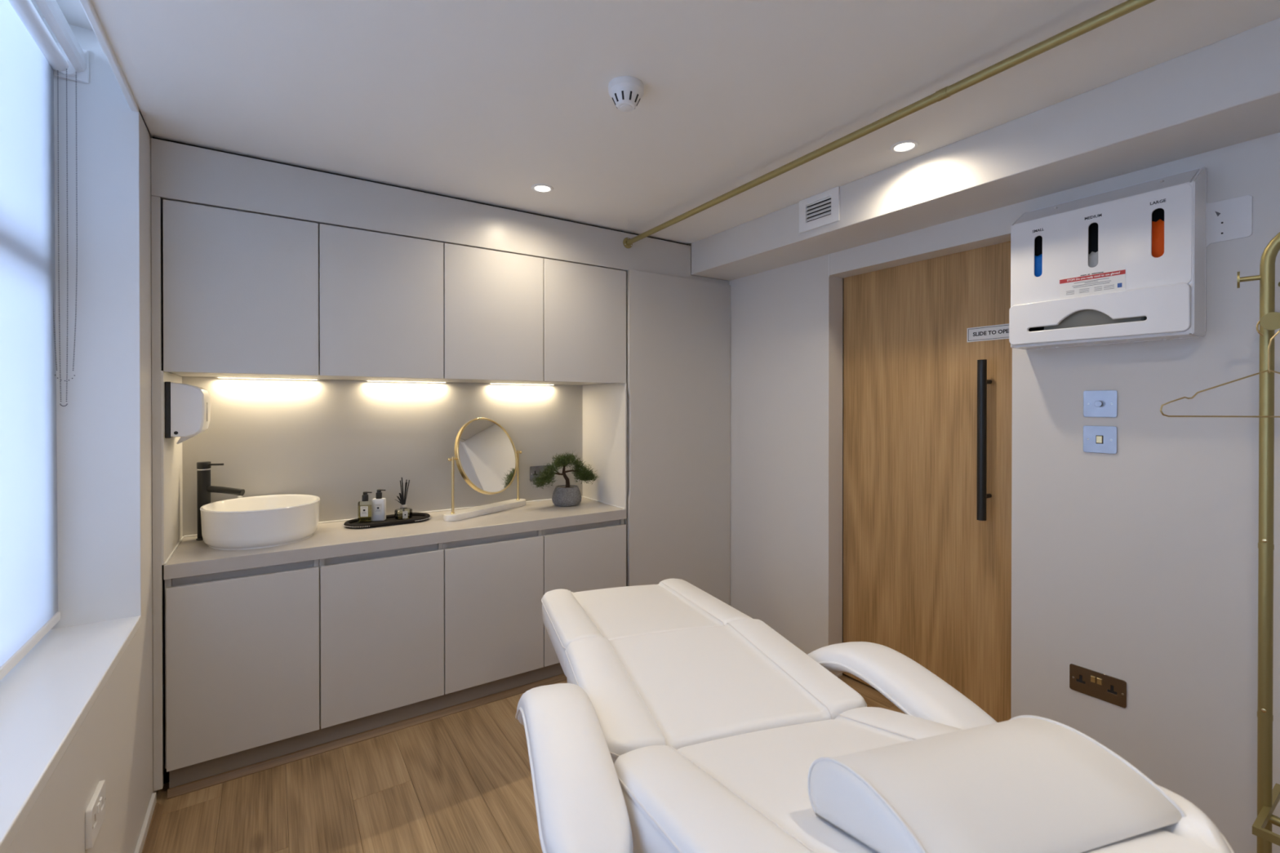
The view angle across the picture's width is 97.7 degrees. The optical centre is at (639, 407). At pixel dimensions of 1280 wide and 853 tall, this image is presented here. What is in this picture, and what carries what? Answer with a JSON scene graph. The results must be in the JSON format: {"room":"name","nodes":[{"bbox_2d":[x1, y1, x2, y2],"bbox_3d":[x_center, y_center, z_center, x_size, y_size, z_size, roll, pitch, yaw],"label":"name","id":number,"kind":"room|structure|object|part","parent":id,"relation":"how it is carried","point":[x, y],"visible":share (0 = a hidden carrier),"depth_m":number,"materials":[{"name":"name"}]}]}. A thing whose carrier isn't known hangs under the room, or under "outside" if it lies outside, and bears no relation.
{"room":"treatment room","nodes":[
{"label":"treatment room","id":0,"kind":"room"},
{"bbox_2d":[5,0,172,852],"bbox_3d":[-0.892,0.065,0.413,0.360,2.620,4.512,0,0,-33],"label":"wall","id":1,"kind":"structure","parent":0,"point":[113,744],"depth_m":1.56,"materials":[{"name":"white paint"}]},
{"bbox_2d":[0,0,88,680],"bbox_3d":[-1.045,-0.214,0.696,0.082,1.675,2.256,0,0,-33],"label":"roller blind","id":2,"kind":"object","parent":1,"relation":"attached to","point":[30,58],"visible":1,"depth_m":1.43,"materials":[{"name":"fabric"}]},
{"bbox_3d":[-1.663,-0.490,1.610,0.022,0.976,0.004,0,0,-33],"label":"bead chain","id":3,"kind":"part","parent":2,"relation":"part of","materials":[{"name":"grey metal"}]},
{"bbox_3d":[-1.663,-0.526,1.615,0.056,0.903,0.004,0,0,-33],"label":"bead chain","id":4,"kind":"part","parent":2,"relation":"part of","materials":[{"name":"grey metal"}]},
{"bbox_2d":[0,615,141,852],"bbox_3d":[-0.991,-0.220,0.616,0.301,1.792,2.462,0,0,-33],"label":"window sill","id":5,"kind":"structure","parent":1,"relation":"in","point":[46,698],"depth_m":1.23,"materials":[{"name":"white paint"}]},
{"bbox_2d":[40,16,141,629],"bbox_3d":[-0.962,-0.234,0.635,0.230,1.765,2.464,0,0,-33],"label":"window reveal","id":6,"kind":"structure","parent":1,"relation":"attached to","point":[98,431],"depth_m":1.67,"materials":[{"name":"white paint"}]},
{"bbox_2d":[84,780,105,849],"bbox_3d":[-1.224,0.915,1.259,0.014,0.086,0.120,0,0,-33],"label":"wall socket","id":7,"kind":"object","parent":1,"relation":"attached to","point":[95,814],"visible":1,"depth_m":1.24,"materials":[{"name":"white plastic"}]},
{"bbox_2d":[79,0,151,137],"bbox_3d":[-0.621,-0.998,0.307,0.019,0.193,3.805,0,0,-33],"label":"trim","id":8,"kind":"structure","parent":1,"relation":"attached to","point":[87,6],"depth_m":1.43,"materials":[{"name":"white paint"}]},
{"bbox_2d":[133,792,156,852],"bbox_3d":[-0.597,1.329,0.310,0.012,0.052,3.765,0,0,-33],"label":"baseboard","id":9,"kind":"structure","parent":1,"relation":"attached to","point":[143,834],"depth_m":1.74,"materials":[{"name":"white paint"}]},
{"bbox_2d":[142,802,164,852],"bbox_3d":[-0.581,1.345,0.314,0.020,0.020,3.755,0,0,-33],"label":"trim","id":10,"kind":"structure","parent":1,"relation":"attached to","point":[154,824],"depth_m":1.77,"materials":[{"name":"brown wood"}]},
{"bbox_2d":[151,195,163,791],"bbox_3d":[-1.645,0.294,1.903,0.024,2.017,0.019,0,0,-33],"label":"trim","id":11,"kind":"structure","parent":1,"relation":"attached to","point":[156,222],"depth_m":1.90,"materials":[{"name":"grey paint"}]},
{"bbox_2d":[160,370,182,564],"bbox_3d":[-1.769,0.206,2.106,0.020,0.664,0.490,0,0,-33],"label":"trim","id":12,"kind":"structure","parent":1,"relation":"attached to","point":[171,452],"depth_m":2.04,"materials":[{"name":"white"}]},
{"bbox_2d":[164,381,210,444],"bbox_3d":[-1.665,0.020,2.064,0.108,0.220,0.258,0,0,-33],"label":"dispenser","id":13,"kind":"object","parent":1,"relation":"attached to","point":[187,406],"visible":1,"depth_m":1.96,"materials":[{"name":"white plastic"}]},
{"bbox_3d":[-1.704,0.008,2.039,0.016,0.196,0.256,0,0,-33],"label":"plate","id":14,"kind":"part","parent":13,"relation":"part of","materials":[{"name":"black plastic"}]},
{"bbox_2d":[176,433,199,444],"bbox_3d":[-1.668,0.116,2.063,0.049,0.028,0.180,0,0,-33],"label":"paper towel","id":15,"kind":"object","parent":13,"relation":"hanging from","point":[182,439],"depth_m":1.99,"materials":[{"name":"white paper"}]},
{"bbox_2d":[152,137,688,244],"bbox_3d":[-0.696,-0.895,2.548,2.320,0.060,0.012,0,0,-33],"label":"trim","id":16,"kind":"structure","parent":1,"relation":"attached to","point":[153,137],"depth_m":2.30,"materials":[{"name":"black"}]},
{"bbox_2d":[166,673,567,799],"bbox_3d":[-0.857,1.334,2.442,1.858,0.024,0.024,0,0,-33],"label":"trim","id":17,"kind":"structure","parent":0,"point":[204,783],"depth_m":2.23,"materials":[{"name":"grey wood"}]},
{"bbox_2d":[182,376,582,536],"bbox_3d":[-1.119,0.203,2.824,1.856,0.664,0.008,0,0,-33],"label":"backsplash","id":18,"kind":"structure","parent":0,"point":[335,442],"depth_m":2.69,"materials":[{"name":"grey"}]},
{"bbox_2d":[529,465,554,481],"bbox_3d":[-0.558,0.375,3.186,0.148,0.086,0.005,0,0,-33],"label":"socket","id":19,"kind":"object","parent":18,"relation":"attached to","point":[533,469],"visible":0.51,"depth_m":3.16,"materials":[{"name":"metal"}]},
{"bbox_2d":[172,200,624,385],"bbox_3d":[-0.841,0.168,3.082,2.866,2.390,0.114,0,0,-33],"label":"wall","id":20,"kind":"structure","parent":0,"point":[172,200],"depth_m":2.71,"materials":[{"name":"white paint"}]},
{"bbox_2d":[162,199,318,378],"bbox_3d":[-1.566,-0.419,2.231,0.463,0.590,0.483,0,0,-33],"label":"upper cabinet","id":21,"kind":"object","parent":20,"relation":"attached to","point":[241,288],"visible":0.98,"depth_m":2.02,"materials":[{"name":"grey laminate"}]},
{"bbox_2d":[215,377,319,380],"bbox_3d":[-1.624,-0.127,2.450,0.380,0.004,0.028,0,0,-33],"label":"led light","id":22,"kind":"object","parent":21,"relation":"attached to","point":[215,377],"visible":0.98,"depth_m":2.44,"materials":[{"name":"white plastic"}]},
{"bbox_2d":[312,223,443,381],"bbox_3d":[-1.176,-0.420,2.489,0.469,0.590,0.483,0,0,-33],"label":"upper cabinet","id":23,"kind":"object","parent":20,"relation":"attached to","point":[380,295],"visible":0.84,"depth_m":2.28,"materials":[{"name":"grey paint"}]},
{"bbox_2d":[364,380,447,382],"bbox_3d":[-1.149,-0.128,2.764,0.380,0.004,0.028,0,0,-33],"label":"led light","id":24,"kind":"object","parent":23,"relation":"attached to","point":[365,380],"visible":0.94,"depth_m":2.75,"materials":[{"name":"white plastic"}]},
{"bbox_2d":[164,495,624,564],"bbox_3d":[-0.986,0.533,2.623,1.856,0.006,0.478,0,0,-33],"label":"trim","id":25,"kind":"structure","parent":20,"relation":"attached to","point":[181,539],"depth_m":2.84,"materials":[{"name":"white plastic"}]},
{"bbox_2d":[424,243,543,383],"bbox_3d":[-0.787,-0.421,2.746,0.463,0.590,0.483,0,0,-33],"label":"upper cabinet","id":26,"kind":"object","parent":20,"relation":"attached to","point":[493,300],"visible":0.82,"depth_m":2.54,"materials":[{"name":"grey paint"}]},
{"bbox_2d":[511,258,626,385],"bbox_3d":[-0.398,-0.422,3.003,0.466,0.590,0.483,0,0,-33],"label":"upper cabinet","id":27,"kind":"object","parent":20,"relation":"attached to","point":[584,306],"visible":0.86,"depth_m":2.79,"materials":[{"name":"grey laminate"}]},
{"bbox_2d":[488,382,553,385],"bbox_3d":[-0.648,-0.130,3.095,0.380,0.004,0.028,0,0,-33],"label":"led light","id":28,"kind":"object","parent":27,"relation":"attached to","point":[488,383],"visible":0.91,"depth_m":3.08,"materials":[{"name":"white plastic"}]},
{"bbox_2d":[582,382,626,509],"bbox_3d":[-0.209,0.201,3.136,0.008,0.664,0.490,0,0,-33],"label":"trim","id":29,"kind":"structure","parent":20,"relation":"attached to","point":[604,406],"depth_m":3.10,"materials":[{"name":"white"}]},
{"bbox_2d":[394,507,412,519],"bbox_3d":[-1.130,0.504,2.669,0.080,0.050,0.080,0,0,-33],"label":"glass jar","id":30,"kind":"object","parent":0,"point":[404,516],"depth_m":2.66,"materials":[{"name":"clear glass"}]},
{"bbox_2d":[151,137,728,284],"bbox_3d":[-0.564,-0.816,2.612,2.614,0.194,0.019,0,0,-33],"label":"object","id":31,"kind":"structure","parent":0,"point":[180,172],"depth_m":2.29,"materials":[{"name":"grey paint"}]},
{"bbox_2d":[151,672,905,852],"bbox_3d":[0.350,1.411,1.239,3.216,0.120,4.472,0,0,-33],"label":"floor","id":32,"kind":"structure","parent":0,"point":[460,782],"depth_m":1.92,"materials":[{"name":"brown wood"}]},
{"bbox_2d":[164,559,319,787],"bbox_3d":[-1.566,0.966,2.238,0.464,0.756,0.483,0,0,-33],"label":"base cabinet","id":33,"kind":"object","parent":32,"relation":"on","point":[242,646],"visible":0.87,"depth_m":2.03,"materials":[{"name":"grey paint"}]},
{"bbox_2d":[319,542,444,744],"bbox_3d":[-1.176,0.965,2.495,0.470,0.756,0.483,0,0,-33],"label":"base cabinet","id":34,"kind":"object","parent":32,"relation":"on","point":[381,613],"visible":0.77,"depth_m":2.28,"materials":[{"name":"grey laminate"}]},
{"bbox_2d":[163,497,626,579],"bbox_3d":[-0.982,0.561,2.622,1.862,0.050,0.488,0,0,-33],"label":"countertop","id":35,"kind":"structure","parent":34,"relation":"on","point":[192,557],"depth_m":2.36,"materials":[{"name":"beige stone"}]},
{"bbox_2d":[195,461,244,540],"bbox_3d":[-1.715,0.380,2.281,0.179,0.314,0.052,0,0,-1],"label":"tap","id":36,"kind":"object","parent":35,"relation":"on","point":[204,488],"visible":0.89,"depth_m":2.26,"materials":[{"name":"black metal"}]},
{"bbox_3d":[-1.730,0.233,2.279,0.061,0.009,0.008,0,0,0],"label":"lever","id":37,"kind":"part","parent":36,"relation":"part of","materials":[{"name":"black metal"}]},
{"bbox_3d":[-1.697,0.341,2.285,0.143,0.044,0.027,0,0,-4],"label":"spout","id":38,"kind":"part","parent":36,"relation":"part of","materials":[{"name":"black metal"}]},
{"bbox_2d":[200,494,319,550],"bbox_3d":[-1.540,0.462,2.283,0.406,0.150,0.406,0,0,-33],"label":"vessel basin","id":39,"kind":"object","parent":35,"relation":"in","point":[252,522],"visible":1,"depth_m":2.15,"materials":[{"name":"white ceramic"}]},
{"bbox_2d":[342,512,431,528],"bbox_3d":[-1.171,0.525,2.603,0.378,0.021,0.183,0,0,-35],"label":"oval tray","id":40,"kind":"object","parent":35,"relation":"on","point":[390,520],"visible":0.87,"depth_m":2.56,"materials":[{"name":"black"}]},
{"bbox_2d":[357,491,372,523],"bbox_3d":[-1.267,0.460,2.579,0.059,0.140,0.034,0,0,-11],"label":"soap bottle","id":41,"kind":"object","parent":40,"relation":"on","point":[362,511],"visible":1,"depth_m":2.57,"materials":[{"name":"clear glass"}]},
{"bbox_2d":[371,488,386,520],"bbox_3d":[-1.224,0.457,2.623,0.059,0.144,0.034,0,0,-11],"label":"lotion bottle","id":42,"kind":"object","parent":40,"relation":"on","point":[379,504],"visible":1,"depth_m":2.61,"materials":[{"name":"white plastic"}]},
{"bbox_2d":[394,477,412,519],"bbox_3d":[-1.130,0.432,2.668,0.082,0.194,0.082,0,0,-33],"label":"reed diffuser","id":43,"kind":"object","parent":40,"relation":"on","point":[402,498],"visible":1,"depth_m":2.66,"materials":[{"name":"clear glass"}]},
{"bbox_2d":[443,417,525,521],"bbox_3d":[-0.778,0.294,2.853,0.132,0.482,0.529,0,0,31],"label":"mirror","id":44,"kind":"object","parent":35,"relation":"on","point":[486,459],"visible":1,"depth_m":2.83,"materials":[{"name":"gold metal"}]},
{"bbox_3d":[-0.892,0.371,2.663,0.012,0.271,0.012,0,0,31],"label":"post","id":45,"kind":"part","parent":44,"relation":"part of","materials":[{"name":"gold metal"}]},
{"bbox_3d":[-0.778,0.247,2.853,0.025,0.397,0.397,-18,-9,30],"label":"frame","id":46,"kind":"part","parent":44,"relation":"part of","materials":[{"name":"gold metal"}]},
{"bbox_2d":[458,419,515,492],"bbox_3d":[-0.777,0.246,2.852,0.012,0.381,0.381,-18,-9,30],"label":"mirror glass","id":47,"kind":"object","parent":44,"relation":"attached to","point":[487,452],"depth_m":2.84,"materials":[{"name":"silver metal"}]},
{"bbox_3d":[-0.665,0.369,3.044,0.012,0.271,0.012,0,0,31],"label":"post","id":48,"kind":"part","parent":44,"relation":"part of","materials":[{"name":"gold metal"}]},
{"bbox_2d":[528,449,598,506],"bbox_3d":[-0.409,0.380,3.053,0.420,0.307,0.188,0,0,-38],"label":"bonsai","id":49,"kind":"object","parent":35,"relation":"on","point":[567,495],"visible":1,"depth_m":3.02,"materials":[{"name":"plant"}]},
{"bbox_2d":[442,529,543,708],"bbox_3d":[-0.787,0.964,2.752,0.464,0.756,0.483,0,0,-33],"label":"base cabinet","id":50,"kind":"object","parent":32,"relation":"on","point":[494,585],"visible":0.73,"depth_m":2.54,"materials":[{"name":"grey paint"}]},
{"bbox_2d":[541,519,626,679],"bbox_3d":[-0.398,0.963,3.009,0.468,0.756,0.483,0,0,-33],"label":"base cabinet","id":51,"kind":"object","parent":32,"relation":"on","point":[591,556],"visible":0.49,"depth_m":2.79,"materials":[{"name":"grey laminate"}]},
{"bbox_2d":[588,269,730,605],"bbox_3d":[0.104,0.308,3.330,0.710,2.064,0.499,0,0,-33],"label":"tall cabinet","id":52,"kind":"object","parent":32,"relation":"on","point":[677,521],"visible":0.6,"depth_m":3.11,"materials":[{"name":"grey paint"}]},
{"bbox_2d":[515,578,1234,852],"bbox_3d":[0.174,0.897,1.386,0.929,0.907,1.957,0,0,-17],"label":"bed","id":53,"kind":"object","parent":32,"relation":"on","point":[682,721],"visible":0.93,"depth_m":1.14,"materials":[{"name":"white leather"}]},
{"bbox_3d":[-0.154,0.704,1.114,0.138,0.210,0.707,0,0,-17],"label":"armrest","id":54,"kind":"part","parent":53,"relation":"part of","materials":[{"name":"white leather"}]},
{"bbox_3d":[0.161,0.724,1.428,0.628,0.129,0.533,0,0,-17],"label":"seat","id":55,"kind":"part","parent":53,"relation":"part of","materials":[{"name":"white leather"}]},
{"bbox_3d":[0.597,0.703,1.339,0.138,0.210,0.707,0,0,-17],"label":"armrest","id":56,"kind":"part","parent":53,"relation":"part of","materials":[{"name":"white leather"}]},
{"bbox_3d":[0.348,0.617,0.803,0.628,0.343,0.742,0,0,-17],"label":"backrest","id":57,"kind":"part","parent":53,"relation":"part of","materials":[{"name":"white leather"}]},
{"bbox_2d":[807,715,1186,852],"bbox_3d":[0.419,0.481,0.689,0.352,0.108,0.231,0,0,-17],"label":"bolster pillow","id":58,"kind":"object","parent":53,"relation":"on","point":[1024,784],"visible":1,"depth_m":0.64,"materials":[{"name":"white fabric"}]},
{"bbox_2d":[1236,232,1279,852],"bbox_3d":[1.616,0.458,1.121,0.360,1.787,0.591,0,0,-33],"label":"coat rack","id":59,"kind":"object","parent":32,"relation":"on","point":[1268,797],"visible":1,"depth_m":1.32,"materials":[{"name":"gold metal"}]},
{"bbox_2d":[1160,320,1279,417],"bbox_3d":[1.465,-0.094,1.302,0.420,0.235,0.004,0,0,15],"label":"clothes hanger","id":60,"kind":"object","parent":59,"relation":"hanging from","point":[1268,370],"visible":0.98,"depth_m":1.31,"materials":[{"name":"gold metal"}]},
{"bbox_3d":[1.622,0.954,1.132,0.260,0.018,0.480,0,0,-33],"label":"shelf frame","id":61,"kind":"part","parent":59,"relation":"part of","materials":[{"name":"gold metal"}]},
{"bbox_3d":[1.616,0.456,1.138,0.024,1.783,0.484,0,0,-33],"label":"frame","id":62,"kind":"part","parent":59,"relation":"part of","materials":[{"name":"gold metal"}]},
{"bbox_3d":[1.616,0.975,1.141,0.020,0.020,0.460,0,0,-33],"label":"rail","id":63,"kind":"part","parent":59,"relation":"part of","materials":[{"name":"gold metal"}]},
{"bbox_2d":[551,484,581,506],"bbox_3d":[-0.401,0.483,3.063,0.162,0.101,0.162,0,0,-33],"label":"pot","id":64,"kind":"object","parent":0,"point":[564,495],"depth_m":3.00,"materials":[{"name":"stone"}]},
{"bbox_2d":[90,0,1279,264],"bbox_3d":[0.412,-1.009,1.270,2.766,0.180,4.512,0,0,-33],"label":"ceiling","id":65,"kind":"structure","parent":0,"point":[482,101],"depth_m":1.58,"materials":[{"name":"white paint"}]},
{"bbox_2d":[531,183,553,192],"bbox_3d":[-0.411,-0.922,2.355,0.093,0.004,0.093,0,0,-33],"label":"recessed light","id":66,"kind":"object","parent":65,"relation":"in","point":[540,188],"visible":1,"depth_m":2.35,"materials":[{"name":"white plastic"}]},
{"bbox_2d":[608,75,644,111],"bbox_3d":[-0.040,-0.889,1.602,0.103,0.063,0.103,0,0,-33],"label":"smoke detector","id":67,"kind":"object","parent":65,"relation":"attached to","point":[626,92],"visible":1,"depth_m":1.57,"materials":[{"name":"white plastic"}]},
{"bbox_2d":[889,140,919,152],"bbox_3d":[0.934,-0.920,1.974,0.093,0.004,0.093,0,0,-33],"label":"recessed light","id":68,"kind":"object","parent":65,"relation":"in","point":[904,146],"visible":1,"depth_m":1.97,"materials":[{"name":"white plastic"}]},
{"bbox_2d":[690,132,1279,852],"bbox_3d":[1.545,0.172,2.023,0.250,2.390,4.512,0,0,-33],"label":"wall","id":69,"kind":"structure","parent":0,"point":[1137,565],"depth_m":1.82,"materials":[{"name":"white paint"}]},
{"bbox_2d":[843,240,1012,722],"bbox_3d":[1.241,0.331,2.423,0.122,2.010,0.868,0,0,-33],"label":"door","id":70,"kind":"structure","parent":69,"relation":"in","point":[927,409],"depth_m":2.42,"materials":[{"name":"brown wood"}]},
{"bbox_3d":[1.340,0.128,2.191,0.033,0.628,0.033,0,0,-33],"label":"handle","id":71,"kind":"part","parent":70,"relation":"part of","materials":[{"name":"black metal"}]},
{"bbox_2d":[967,323,1008,342],"bbox_3d":[1.397,-0.296,2.213,0.002,0.058,0.196,0,0,-33],"label":"door sign","id":72,"kind":"object","parent":70,"relation":"attached to","point":[1001,331],"visible":0.91,"depth_m":2.23,"materials":[{"name":"white paper"}]},
{"bbox_2d":[691,17,1279,280],"bbox_3d":[1.462,-0.833,1.671,0.312,0.176,3.784,0,0,-33],"label":"bulkhead","id":73,"kind":"object","parent":69,"relation":"attached to","point":[1225,92],"depth_m":1.74,"materials":[{"name":"white paint"}]},
{"bbox_2d":[799,186,839,233],"bbox_3d":[0.774,-0.852,2.420,0.010,0.143,0.210,0,0,-33],"label":"air vent","id":74,"kind":"object","parent":73,"relation":"attached to","point":[822,209],"visible":1,"depth_m":2.41,"materials":[{"name":"white plastic"}]},
{"bbox_2d":[1069,663,1126,707],"bbox_3d":[1.509,0.918,1.846,0.008,0.087,0.152,0,0,-33],"label":"double socket","id":75,"kind":"object","parent":69,"relation":"attached to","point":[1102,686],"visible":1,"depth_m":1.84,"materials":[{"name":"brown metal"}]},
{"bbox_2d":[1083,425,1117,453],"bbox_3d":[1.512,0.106,1.839,0.008,0.089,0.090,0,0,-33],"label":"light switch","id":76,"kind":"object","parent":69,"relation":"attached to","point":[1096,439],"visible":1,"depth_m":1.84,"materials":[{"name":"metal"}]},
{"bbox_2d":[1083,390,1117,417],"bbox_3d":[1.508,-0.012,1.834,0.020,0.088,0.090,0,0,-33],"label":"dimmer switch","id":77,"kind":"object","parent":69,"relation":"attached to","point":[1096,403],"visible":1,"depth_m":1.83,"materials":[{"name":"metal"}]},
{"bbox_3d":[1.506,-0.012,1.833,0.016,0.021,0.021,0,0,-33],"label":"knob","id":78,"kind":"part","parent":77,"relation":"part of","materials":[{"name":"metal"}]},
{"bbox_2d":[1008,166,1252,350],"bbox_3d":[1.495,-0.453,1.752,0.130,0.500,0.559,0,0,-33],"label":"dispenser","id":79,"kind":"object","parent":69,"relation":"attached to","point":[1126,264],"visible":1,"depth_m":1.71,"materials":[{"name":"white plastic"}]},
{"bbox_3d":[1.426,-0.491,1.762,0.006,0.289,0.458,0,0,-33],"label":"panel","id":80,"kind":"part","parent":79,"relation":"part of","materials":[{"name":"white plastic"}]},
{"bbox_3d":[1.514,0.184,-0.629,3.226,2.390,0.120,0,0,-33],"label":"wall","id":81,"kind":"structure","parent":0,"visible":0},
{"bbox_2d":[622,0,1155,248],"bbox_3d":[0.955,-0.855,1.338,0.056,0.056,3.781,0,0,-33],"label":"rail","id":82,"kind":"object","parent":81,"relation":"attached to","point":[1127,6],"visible":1,"depth_m":1.54,"materials":[{"name":"gold metal"}]}
]}

